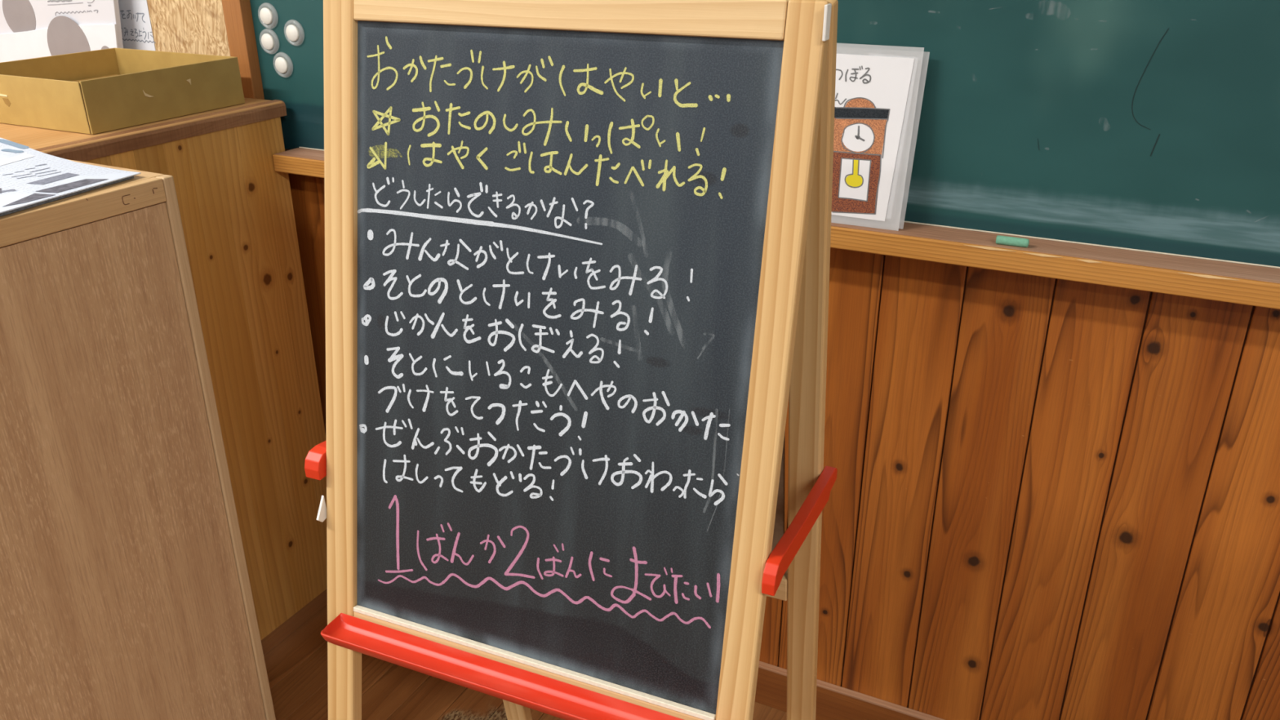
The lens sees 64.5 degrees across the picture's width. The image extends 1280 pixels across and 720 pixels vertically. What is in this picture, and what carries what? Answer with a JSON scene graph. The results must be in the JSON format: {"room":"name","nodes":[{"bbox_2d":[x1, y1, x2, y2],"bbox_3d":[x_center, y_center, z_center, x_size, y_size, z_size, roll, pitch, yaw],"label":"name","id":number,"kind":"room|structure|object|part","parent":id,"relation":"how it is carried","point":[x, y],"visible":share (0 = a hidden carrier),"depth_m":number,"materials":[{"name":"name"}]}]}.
{"room":"kindergarten classroom","nodes":[
{"label":"kindergarten classroom","id":0,"kind":"room"},
{"bbox_2d":[261,588,786,719],"bbox_3d":[-0.396,1.495,-0.215,5.200,0.120,4.612,11,26,24],"label":"floor","id":1,"kind":"structure","parent":0,"point":[295,651],"depth_m":1.74,"materials":[{"name":"brown wood"}]},
{"bbox_2d":[0,159,275,719],"bbox_3d":[-0.914,0.234,1.329,0.621,0.940,0.420,12,26,25],"label":"base cabinet","id":2,"kind":"object","parent":1,"relation":"on","point":[126,593],"visible":0.98,"depth_m":1.18,"materials":[{"name":"brown wood"}]},
{"bbox_2d":[0,137,141,216],"bbox_3d":[-0.810,-0.193,1.108,0.439,0.017,0.416,11,26,24],"label":"newspaper","id":3,"kind":"object","parent":2,"relation":"on","point":[29,177],"visible":1,"depth_m":1.15,"materials":[{"name":"white paper"}]},
{"bbox_2d":[3,193,55,206],"bbox_3d":[-0.643,-0.167,1.057,0.028,0.001,0.056,11,26,24],"label":"photo","id":4,"kind":"object","parent":3,"relation":"on","point":[22,199],"depth_m":1.06},
{"bbox_2d":[35,178,107,192],"bbox_3d":[-0.621,-0.192,1.113,0.029,0.001,0.072,11,26,24],"label":"photo","id":5,"kind":"object","parent":3,"relation":"on","point":[74,185],"depth_m":1.11},
{"bbox_3d":[-0.649,-0.125,1.012,0.014,0.027,0.405,12,26,25],"label":"rail","id":6,"kind":"part","parent":2,"relation":"part of","materials":[{"name":"brown wood"}]},
{"bbox_3d":[-0.552,0.216,1.368,0.015,0.940,0.015,12,26,25],"label":"edge post","id":7,"kind":"part","parent":2,"relation":"part of","materials":[{"name":"brown wood"}]},
{"bbox_2d":[0,97,327,639],"bbox_3d":[-1.057,0.005,1.851,0.833,0.936,0.442,11,26,24],"label":"base cabinet","id":8,"kind":"object","parent":1,"relation":"on","point":[237,211],"visible":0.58,"depth_m":1.70,"materials":[{"name":"brown wood"}]},
{"bbox_2d":[0,0,123,62],"bbox_3d":[-1.083,-0.669,1.807,0.470,0.334,0.015,11,26,24],"label":"poster","id":9,"kind":"object","parent":8,"relation":"on","point":[29,28],"visible":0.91,"depth_m":1.81,"materials":[{"name":"white paper"}]},
{"bbox_2d":[0,48,244,134],"bbox_3d":[-0.832,-0.424,1.576,0.286,0.072,0.285,11,26,23],"label":"box","id":10,"kind":"object","parent":8,"relation":"on","point":[92,92],"visible":1,"depth_m":1.51,"materials":[{"name":"brown"}]},
{"bbox_3d":[-0.895,-0.373,1.462,0.280,0.071,0.003,11,27,23],"label":"panel","id":11,"kind":"part","parent":10,"relation":"part of","materials":[{"name":"brown cardboard"}]},
{"bbox_3d":[-0.959,-0.450,1.633,0.003,0.072,0.283,11,26,23],"label":"panel","id":12,"kind":"part","parent":10,"relation":"part of","materials":[{"name":"brown cardboard"}]},
{"bbox_3d":[-0.706,-0.400,1.522,0.003,0.072,0.283,10,26,24],"label":"panel","id":13,"kind":"part","parent":10,"relation":"part of","materials":[{"name":"brown cardboard"}]},
{"bbox_3d":[-0.773,-0.476,1.694,0.281,0.072,0.003,11,26,23],"label":"panel","id":14,"kind":"part","parent":10,"relation":"part of","materials":[{"name":"brown cardboard"}]},
{"bbox_2d":[304,0,838,719],"bbox_3d":[-0.061,0.252,1.006,0.448,1.164,0.462,10,26,21],"label":"easel","id":15,"kind":"object","parent":1,"relation":"on","point":[577,252],"visible":1,"depth_m":0.82,"materials":[{"name":"brown wood"}]},
{"bbox_3d":[-0.284,0.265,0.977,0.031,1.182,0.015,10,15,21],"label":"leg","id":16,"kind":"part","parent":15,"relation":"part of","materials":[{"name":"brown wood"}]},
{"bbox_2d":[320,613,684,719],"bbox_3d":[-0.108,0.283,0.877,0.396,0.015,0.033,10,26,21],"label":"tray","id":17,"kind":"object","parent":15,"relation":"on","point":[562,690],"depth_m":0.89,"materials":[{"name":"plastic"}]},
{"bbox_3d":[-0.192,0.179,1.170,0.032,1.182,0.015,10,37,21],"label":"leg","id":18,"kind":"part","parent":15,"relation":"part of","materials":[{"name":"brown wood"}]},
{"bbox_3d":[-0.103,0.277,0.900,0.361,0.033,0.015,10,15,21],"label":"rail","id":19,"kind":"part","parent":15,"relation":"part of","materials":[{"name":"brown wood"}]},
{"bbox_3d":[-0.064,-0.262,0.761,0.361,0.026,0.015,10,15,21],"label":"rail","id":20,"kind":"part","parent":15,"relation":"part of","materials":[{"name":"brown wood"}]},
{"bbox_3d":[0.074,0.328,0.833,0.028,1.182,0.015,10,15,22],"label":"leg","id":21,"kind":"part","parent":15,"relation":"part of","materials":[{"name":"brown wood"}]},
{"bbox_3d":[-0.014,0.200,1.092,0.358,0.030,0.015,10,37,21],"label":"cross rail","id":22,"kind":"part","parent":15,"relation":"part of","materials":[{"name":"brown wood"}]},
{"bbox_3d":[-0.035,-0.035,0.936,0.347,0.535,0.004,10,37,22],"label":"panel","id":23,"kind":"part","parent":15,"relation":"part of","materials":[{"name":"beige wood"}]},
{"bbox_3d":[0.166,0.241,1.027,0.030,1.182,0.015,10,37,21],"label":"leg","id":24,"kind":"part","parent":15,"relation":"part of","materials":[{"name":"brown wood"}]},
{"bbox_3d":[0.124,-0.225,0.676,0.002,0.023,0.011,10,26,21],"label":"hinge plate","id":25,"kind":"part","parent":15,"relation":"part of","materials":[{"name":"silver metal"}]},
{"bbox_2d":[146,0,1279,719],"bbox_3d":[0.598,-0.515,1.091,5.200,2.500,0.132,11,26,24],"label":"wall","id":26,"kind":"structure","parent":0,"point":[1050,499],"depth_m":1.37,"materials":[{"name":"brown wood"}]},
{"bbox_2d":[118,0,155,50],"bbox_3d":[-0.928,-0.689,1.759,0.180,0.300,0.001,11,26,24],"label":"handwritten note","id":27,"kind":"object","parent":26,"relation":"attached to","point":[135,24],"visible":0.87,"depth_m":1.78,"materials":[{"name":"white paper"}]},
{"bbox_3d":[-1.202,-1.210,1.690,1.240,1.610,0.020,11,26,24],"label":"strand board panel","id":28,"kind":"part","parent":26,"relation":"part of","materials":[{"name":"beige wood"}]},
{"bbox_2d":[221,0,1279,309],"bbox_3d":[0.923,-0.445,0.837,3.586,0.924,0.069,11,26,24],"label":"chalkboard","id":29,"kind":"object","parent":26,"relation":"attached to","point":[1135,144],"visible":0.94,"depth_m":1.18,"materials":[{"name":"green wood"}]},
{"bbox_3d":[-0.657,-0.782,1.568,0.040,0.895,0.030,11,26,24],"label":"frame post","id":30,"kind":"part","parent":29,"relation":"part of","materials":[{"name":"brown wood"}]},
{"bbox_2d":[259,7,273,24],"bbox_3d":[-0.604,-0.557,1.642,0.041,0.041,0.008,11,26,24],"label":"round magnet","id":31,"kind":"object","parent":29,"relation":"attached to","point":[266,15],"visible":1,"depth_m":1.64,"materials":[{"name":"white plastic"}]},
{"bbox_2d":[261,33,275,49],"bbox_3d":[-0.608,-0.521,1.660,0.041,0.041,0.008,11,26,24],"label":"round magnet","id":32,"kind":"object","parent":29,"relation":"attached to","point":[268,41],"visible":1,"depth_m":1.66,"materials":[{"name":"white plastic"}]},
{"bbox_2d":[275,57,288,73],"bbox_3d":[-0.587,-0.484,1.665,0.041,0.041,0.008,11,26,24],"label":"round magnet","id":33,"kind":"object","parent":29,"relation":"attached to","point":[282,65],"visible":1,"depth_m":1.66,"materials":[{"name":"white plastic"}]},
{"bbox_2d":[285,24,299,41],"bbox_3d":[-0.557,-0.526,1.631,0.041,0.041,0.008,11,26,24],"label":"round magnet","id":34,"kind":"object","parent":29,"relation":"attached to","point":[292,32],"visible":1,"depth_m":1.63,"materials":[{"name":"white plastic"}]},
{"bbox_2d":[831,53,918,221],"bbox_3d":[0.193,-0.292,1.294,0.306,0.218,0.028,11,26,24],"label":"picture card","id":35,"kind":"object","parent":29,"relation":"attached to","point":[873,91],"visible":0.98,"depth_m":1.25,"materials":[{"name":"white paper"}]},
{"bbox_3d":[0.265,-0.304,1.252,0.086,0.016,0.001,11,19,24],"label":"crayon cornice","id":36,"kind":"part","parent":35,"relation":"part of","materials":[{"name":"black paper"}]},
{"bbox_2d":[890,88,913,218],"bbox_3d":[0.203,-0.291,1.297,0.302,0.212,0.026,11,26,24],"label":"picture card","id":37,"kind":"object","parent":29,"relation":"on","point":[894,208],"visible":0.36,"depth_m":1.26,"materials":[{"name":"white paper"}]},
{"bbox_2d":[995,235,1029,247],"bbox_3d":[0.444,-0.141,1.208,0.037,0.011,0.011,11,26,23],"label":"chalk","id":38,"kind":"object","parent":29,"relation":"on","point":[1002,240],"visible":1,"depth_m":1.20,"materials":[{"name":"green"}]},
{"bbox_2d":[755,661,944,719],"bbox_3d":[1.165,0.731,1.265,3.880,0.079,0.018,11,26,24],"label":"baseboard","id":39,"kind":"structure","parent":26,"relation":"attached to","point":[833,702],"depth_m":1.64,"materials":[{"name":"brown wood"}]}
]}

